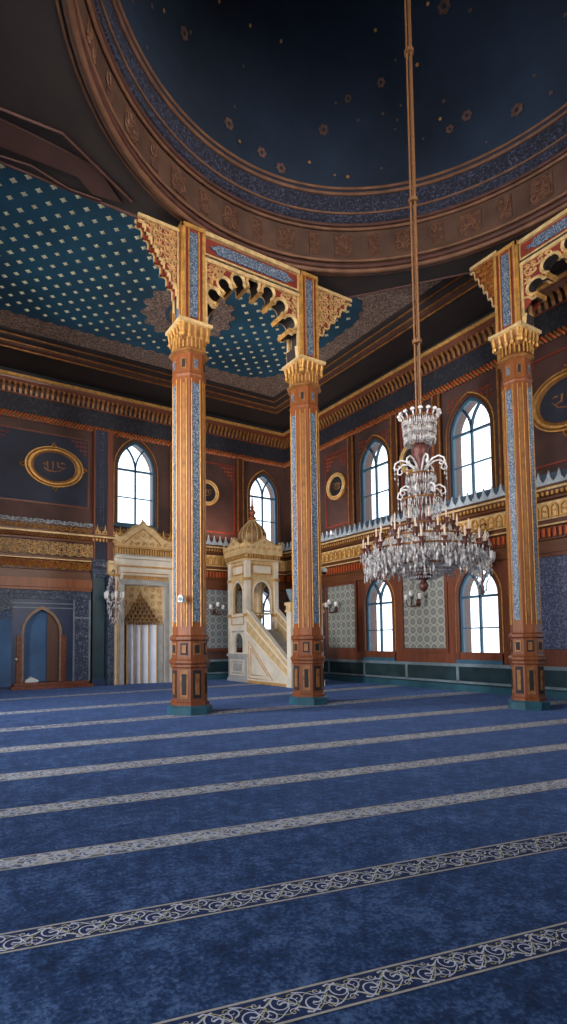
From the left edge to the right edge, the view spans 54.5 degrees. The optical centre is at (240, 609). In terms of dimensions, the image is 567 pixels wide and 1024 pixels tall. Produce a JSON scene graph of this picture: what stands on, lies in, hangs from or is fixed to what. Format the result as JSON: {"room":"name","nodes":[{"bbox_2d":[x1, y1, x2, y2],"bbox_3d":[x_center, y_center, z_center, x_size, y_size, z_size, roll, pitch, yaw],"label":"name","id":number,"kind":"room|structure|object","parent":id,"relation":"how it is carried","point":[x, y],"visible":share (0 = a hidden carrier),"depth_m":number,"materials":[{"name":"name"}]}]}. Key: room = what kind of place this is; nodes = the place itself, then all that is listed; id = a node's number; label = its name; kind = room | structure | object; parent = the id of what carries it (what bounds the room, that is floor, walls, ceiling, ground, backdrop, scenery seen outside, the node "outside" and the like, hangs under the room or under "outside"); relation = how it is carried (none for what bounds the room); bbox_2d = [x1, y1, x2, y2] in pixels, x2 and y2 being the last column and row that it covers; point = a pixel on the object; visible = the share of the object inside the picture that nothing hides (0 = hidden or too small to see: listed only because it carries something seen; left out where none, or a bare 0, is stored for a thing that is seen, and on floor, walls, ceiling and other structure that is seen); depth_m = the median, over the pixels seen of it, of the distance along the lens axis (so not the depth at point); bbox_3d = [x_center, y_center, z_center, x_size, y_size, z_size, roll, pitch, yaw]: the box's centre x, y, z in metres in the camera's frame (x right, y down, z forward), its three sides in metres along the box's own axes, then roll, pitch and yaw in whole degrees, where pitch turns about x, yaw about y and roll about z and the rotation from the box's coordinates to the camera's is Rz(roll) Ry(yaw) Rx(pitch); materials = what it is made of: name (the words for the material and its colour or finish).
{"room":"mosque","nodes":[
{"label":"mosque","id":0,"kind":"room"},
{"bbox_2d":[0,366,286,658],"bbox_3d":[-5.449,-3.410,21.559,18.390,12.600,0.700,1,-4,-31],"label":"wall","id":1,"kind":"structure","parent":0,"point":[21,495],"depth_m":22.05,"materials":[{"name":"paint"}]},
{"bbox_2d":[0,576,92,690],"bbox_3d":[-7.212,0.827,19.578,3.730,3.940,0.750,1,-4,-31],"label":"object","id":2,"kind":"structure","parent":1,"relation":"in","point":[45,623],"depth_m":19.81,"materials":[{"name":"blue wood"}]},
{"bbox_2d":[24,677,38,682],"bbox_3d":[-7.464,2.478,19.528,0.500,0.198,0.140,1,-4,-31],"label":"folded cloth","id":3,"kind":"object","parent":2,"relation":"on","point":[30,679],"visible":1,"depth_m":19.46,"materials":[{"name":"white fabric"}]},
{"bbox_2d":[19,443,87,490],"bbox_3d":[-6.941,-5.336,20.442,2.477,1.859,0.150,1,-4,-31],"label":"oval medallion","id":4,"kind":"object","parent":1,"relation":"attached to","point":[51,466],"visible":1,"depth_m":20.44,"materials":[{"name":"gold metal"}]},
{"bbox_2d":[113,439,157,530],"bbox_3d":[-4.340,-5.124,22.323,1.870,3.732,0.600,1,-4,-31],"label":"window","id":5,"kind":"structure","parent":1,"relation":"in","point":[129,443],"depth_m":22.19,"materials":[{"name":"white glass"}]},
{"bbox_2d":[0,325,283,430],"bbox_3d":[-5.113,-9.020,20.744,17.890,0.500,1.950,1,-4,-31],"label":"trim","id":6,"kind":"structure","parent":1,"relation":"attached to","point":[19,350],"depth_m":20.65,"materials":[{"name":"paint"}]},
{"bbox_2d":[0,369,285,449],"bbox_3d":[-5.526,-8.152,21.405,17.890,0.690,0.300,1,-4,-31],"label":"trim","id":7,"kind":"structure","parent":1,"relation":"attached to","point":[27,381],"depth_m":21.83,"materials":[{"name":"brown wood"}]},
{"bbox_2d":[0,408,285,467],"bbox_3d":[-5.524,-7.031,21.413,17.951,0.274,0.165,1,-4,-31],"label":"trim","id":8,"kind":"structure","parent":1,"relation":"attached to","point":[10,413],"depth_m":21.81,"materials":[{"name":"brown wood"}]},
{"bbox_2d":[0,515,285,590],"bbox_3d":[-5.435,-2.176,20.989,17.890,2.170,0.460,1,-4,-31],"label":"trim","id":9,"kind":"structure","parent":1,"relation":"attached to","point":[29,547],"depth_m":20.19,"materials":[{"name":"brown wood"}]},
{"bbox_2d":[206,480,218,505],"bbox_3d":[-1.448,-5.073,23.679,1.140,1.120,0.150,1,-4,-31],"label":"round medallion","id":10,"kind":"object","parent":1,"relation":"attached to","point":[212,492],"visible":0.57,"depth_m":23.79,"materials":[{"name":"gold metal"}]},
{"bbox_2d":[209,602,224,614],"bbox_3d":[-1.048,-0.046,23.409,0.760,0.555,0.456,1,-4,-31],"label":"wall sconce","id":11,"kind":"object","parent":1,"relation":"attached to","point":[217,603],"visible":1,"depth_m":23.29,"materials":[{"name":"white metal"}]},
{"bbox_2d":[207,659,228,679],"bbox_3d":[-0.050,2.570,24.054,5.290,0.860,0.160,1,-4,-31],"label":"trim","id":12,"kind":"structure","parent":1,"relation":"attached to","point":[217,668],"depth_m":23.46,"materials":[{"name":"green stone"}]},
{"bbox_2d":[247,470,279,543],"bbox_3d":[0.939,-4.663,25.422,1.770,3.582,0.600,1,-4,-31],"label":"window","id":13,"kind":"structure","parent":1,"relation":"in","point":[256,476],"depth_m":25.48,"materials":[{"name":"teal paint"}]},
{"bbox_2d":[262,590,279,626],"bbox_3d":[0.982,0.538,25.119,1.650,3.302,0.600,1,-4,-31],"label":"window","id":14,"kind":"structure","parent":1,"relation":"in","point":[264,591],"depth_m":25.08,"materials":[{"name":"teal paint"}]},
{"bbox_2d":[0,164,443,396],"bbox_3d":[2.177,-10.115,8.451,17.890,0.460,30.610,1,-4,-31],"label":"ceiling","id":15,"kind":"structure","parent":0,"point":[75,269],"depth_m":16.67,"materials":[{"name":"teal paint"}]},
{"bbox_2d":[0,679,566,1023],"bbox_3d":[2.280,2.181,7.737,18.690,0.305,31.410,1,-4,-31],"label":"floor","id":16,"kind":"structure","parent":0,"point":[375,853],"depth_m":4.02,"materials":[{"name":"blue carpet"}]},
{"bbox_2d":[90,559,106,685],"bbox_3d":[-5.426,0.472,20.798,0.550,4.760,0.450,1,-4,-31],"label":"pilaster","id":17,"kind":"object","parent":16,"relation":"on","point":[98,571],"visible":0.98,"depth_m":20.75,"materials":[{"name":"stone"}]},
{"bbox_2d":[92,429,113,559],"bbox_3d":[-5.351,-4.424,21.192,0.740,5.020,0.360,1,-4,-31],"label":"pilaster","id":18,"kind":"object","parent":17,"relation":"on","point":[102,441],"visible":1,"depth_m":21.07,"materials":[{"name":"blue paint"}]},
{"bbox_2d":[104,560,114,685],"bbox_3d":[-5.027,0.496,20.928,0.250,4.720,0.630,1,-4,-31],"label":"pier","id":19,"kind":"object","parent":16,"relation":"on","point":[109,627],"visible":0.87,"depth_m":20.75,"materials":[{"name":"blue stone"}]},
{"bbox_2d":[104,569,124,624],"bbox_3d":[-4.725,-0.482,20.469,0.746,2.116,0.803,1,-4,-31],"label":"lamp","id":20,"kind":"object","parent":19,"relation":"attached to","point":[114,595],"visible":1,"depth_m":20.42,"materials":[{"name":"brown metal"}]},
{"bbox_2d":[112,519,172,684],"bbox_3d":[-3.650,-0.368,21.757,2.885,6.520,0.560,1,-4,-31],"label":"mihrab","id":21,"kind":"object","parent":16,"relation":"on","point":[143,631],"visible":0.94,"depth_m":21.61,"materials":[{"name":"white stone"}]},
{"bbox_2d":[165,221,212,715],"bbox_3d":[-1.196,-3.308,12.711,0.940,11.300,0.940,1,-4,-31],"label":"column","id":22,"kind":"structure","parent":16,"relation":"on","point":[188,335],"depth_m":12.40,"materials":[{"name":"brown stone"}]},
{"bbox_2d":[134,212,178,313],"bbox_3d":[-1.923,-7.929,12.565,0.987,1.920,0.273,1,-4,-31],"label":"bracket","id":23,"kind":"object","parent":22,"relation":"attached to","point":[161,238],"visible":1,"depth_m":12.60,"materials":[{"name":"metal"}]},
{"bbox_2d":[178,595,185,602],"bbox_3d":[-1.279,-0.243,12.020,0.120,0.160,0.245,-2,-4,22],"label":"loudspeaker","id":24,"kind":"object","parent":22,"relation":"attached to","point":[181,598],"visible":1,"depth_m":11.94,"materials":[{"name":"white plastic"}]},
{"bbox_2d":[205,231,299,362],"bbox_3d":[0.217,-7.738,13.828,3.190,2.350,0.594,1,-4,-31],"label":"arch","id":25,"kind":"object","parent":22,"relation":"attached to","point":[230,266],"visible":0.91,"depth_m":13.75,"materials":[{"name":"paint"}]},
{"bbox_2d":[223,497,324,687],"bbox_3d":[1.248,-1.039,21.514,1.880,7.750,4.756,1,-4,-31],"label":"minbar","id":26,"kind":"object","parent":16,"relation":"on","point":[252,561],"visible":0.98,"depth_m":21.98,"materials":[{"name":"grey stone"}]},
{"bbox_2d":[282,270,327,705],"bbox_3d":[1.705,-3.233,14.425,0.940,11.300,0.940,1,-4,-31],"label":"column","id":27,"kind":"structure","parent":16,"relation":"on","point":[303,373],"depth_m":14.10,"materials":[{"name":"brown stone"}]},
{"bbox_2d":[321,568,326,574],"bbox_3d":[2.147,-1.015,14.396,0.290,0.180,0.180,1,-4,-31],"label":"dome camera","id":28,"kind":"object","parent":27,"relation":"attached to","point":[323,570],"visible":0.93,"depth_m":14.36,"materials":[{"name":"white plastic"}]},
{"bbox_2d":[318,286,351,338],"bbox_3d":[2.509,-7.814,15.182,1.330,1.920,0.273,1,-4,-31],"label":"bracket","id":29,"kind":"object","parent":27,"relation":"attached to","point":[331,305],"visible":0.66,"depth_m":15.05,"materials":[{"name":"metal"}]},
{"bbox_2d":[488,240,549,710],"bbox_3d":[6.641,-3.215,13.029,0.840,11.020,0.840,1,-4,-31],"label":"column","id":30,"kind":"structure","parent":16,"relation":"on","point":[514,343],"depth_m":12.79,"materials":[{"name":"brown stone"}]},
{"bbox_2d":[470,250,496,307],"bbox_3d":[6.248,-7.920,13.890,0.273,1.920,0.751,1,-4,-31],"label":"bracket","id":31,"kind":"object","parent":30,"relation":"attached to","point":[482,271],"visible":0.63,"depth_m":13.81,"materials":[{"name":"metal"}]},
{"bbox_2d":[518,208,566,326],"bbox_3d":[7.658,-7.795,11.511,0.440,2.070,3.961,1,-4,-31],"label":"arch","id":32,"kind":"object","parent":30,"relation":"attached to","point":[546,245],"visible":0.98,"depth_m":12.62,"materials":[{"name":"paint"}]},
{"bbox_2d":[0,0,566,297],"bbox_3d":[3.570,-12.921,4.054,15.690,6.712,21.332,1,-4,-31],"label":"ceiling","id":33,"kind":"structure","parent":0,"point":[277,130],"depth_m":13.10,"materials":[{"name":"paint"}]},
{"bbox_2d":[360,0,489,591],"bbox_3d":[2.709,-8.096,8.750,1.843,15.674,1.870,-2,-4,19],"label":"crystal chandelier","id":34,"kind":"object","parent":33,"relation":"hanging from","point":[394,554],"visible":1,"depth_m":8.23,"materials":[{"name":"gold metal"}]},
{"bbox_2d":[285,268,566,666],"bbox_3d":[10.098,-4.051,12.761,0.700,12.600,30.610,1,-4,-31],"label":"wall","id":35,"kind":"structure","parent":0,"point":[426,632],"depth_m":18.37,"materials":[{"name":"paint"}]},
{"bbox_2d":[325,599,337,612],"bbox_3d":[3.744,-0.143,22.422,0.460,0.555,0.752,1,-4,-31],"label":"wall sconce","id":36,"kind":"object","parent":35,"relation":"attached to","point":[328,600],"visible":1,"depth_m":22.32,"materials":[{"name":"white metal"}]},
{"bbox_2d":[326,472,346,499],"bbox_3d":[3.936,-5.109,22.639,0.150,1.120,1.160,1,-4,-31],"label":"round medallion","id":37,"kind":"object","parent":35,"relation":"attached to","point":[336,484],"visible":1,"depth_m":22.62,"materials":[{"name":"gold metal"}]},
{"bbox_2d":[358,435,391,524],"bbox_3d":[5.279,-4.983,20.959,0.600,3.432,1.750,1,-4,-31],"label":"window","id":38,"kind":"structure","parent":35,"relation":"in","point":[377,439],"depth_m":20.99,"materials":[{"name":"white glass"}]},
{"bbox_2d":[363,577,395,660],"bbox_3d":[5.364,0.239,20.587,0.600,3.302,1.650,1,-4,-31],"label":"window","id":39,"kind":"structure","parent":35,"relation":"in","point":[367,630],"depth_m":20.58,"materials":[{"name":"teal paint"}]},
{"bbox_2d":[399,441,425,474],"bbox_3d":[6.007,-5.329,19.142,0.150,1.160,1.160,1,-4,-31],"label":"round medallion","id":40,"kind":"object","parent":35,"relation":"attached to","point":[405,452],"visible":0.33,"depth_m":19.38,"materials":[{"name":"gold metal"}]},
{"bbox_2d":[404,590,421,606],"bbox_3d":[5.932,-0.376,18.727,0.460,0.555,0.752,1,-4,-31],"label":"wall sconce","id":41,"kind":"object","parent":35,"relation":"attached to","point":[406,596],"visible":1,"depth_m":18.69,"materials":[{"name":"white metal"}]},
{"bbox_2d":[273,258,566,430],"bbox_3d":[9.040,-9.617,12.485,1.950,0.500,30.610,1,-4,-31],"label":"trim","id":42,"kind":"structure","parent":35,"relation":"attached to","point":[453,303],"depth_m":18.29,"materials":[{"name":"paint"}]},
{"bbox_2d":[283,467,566,588],"bbox_3d":[9.747,-2.797,12.474,0.440,2.170,30.610,1,-4,-31],"label":"trim","id":43,"kind":"structure","parent":35,"relation":"attached to","point":[340,549],"depth_m":16.76,"materials":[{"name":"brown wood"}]},
{"bbox_2d":[283,270,566,449],"bbox_3d":[9.757,-8.775,12.857,0.300,0.690,30.610,1,-4,-31],"label":"trim","id":44,"kind":"structure","parent":35,"relation":"attached to","point":[469,335],"depth_m":18.57,"materials":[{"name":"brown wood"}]},
{"bbox_2d":[283,324,566,467],"bbox_3d":[9.809,-7.656,12.852,0.165,0.274,30.671,1,-4,-31],"label":"trim","id":45,"kind":"structure","parent":35,"relation":"attached to","point":[559,332],"depth_m":18.34,"materials":[{"name":"brown wood"}]},
{"bbox_2d":[324,659,566,699],"bbox_3d":[9.906,1.803,12.278,0.160,0.860,30.610,1,-4,-31],"label":"trim","id":46,"kind":"structure","parent":35,"relation":"attached to","point":[481,678],"depth_m":17.90,"materials":[{"name":"green stone"}]},
{"bbox_2d":[446,392,497,499],"bbox_3d":[7.412,-5.175,17.357,0.600,3.462,1.750,1,-4,-31],"label":"window","id":47,"kind":"structure","parent":35,"relation":"in","point":[473,396],"depth_m":17.32,"materials":[{"name":"white glass"}]},
{"bbox_2d":[455,563,504,664],"bbox_3d":[7.506,0.051,16.968,0.600,3.222,1.650,1,-4,-31],"label":"window","id":48,"kind":"structure","parent":35,"relation":"in","point":[461,613],"depth_m":16.91,"materials":[{"name":"teal paint"}]},
{"bbox_2d":[473,523,495,594],"bbox_3d":[7.141,-1.510,16.152,0.864,2.169,0.713,-1,-3,5],"label":"lamp","id":49,"kind":"object","parent":35,"relation":"hanging from","point":[492,556],"visible":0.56,"depth_m":16.09,"materials":[{"name":"brown metal"}]},
{"bbox_2d":[533,364,566,435],"bbox_3d":[8.679,-5.613,14.632,0.150,1.982,2.353,1,-4,-31],"label":"oval medallion","id":50,"kind":"object","parent":35,"relation":"attached to","point":[550,400],"visible":0.89,"depth_m":14.94,"materials":[{"name":"gold metal"}]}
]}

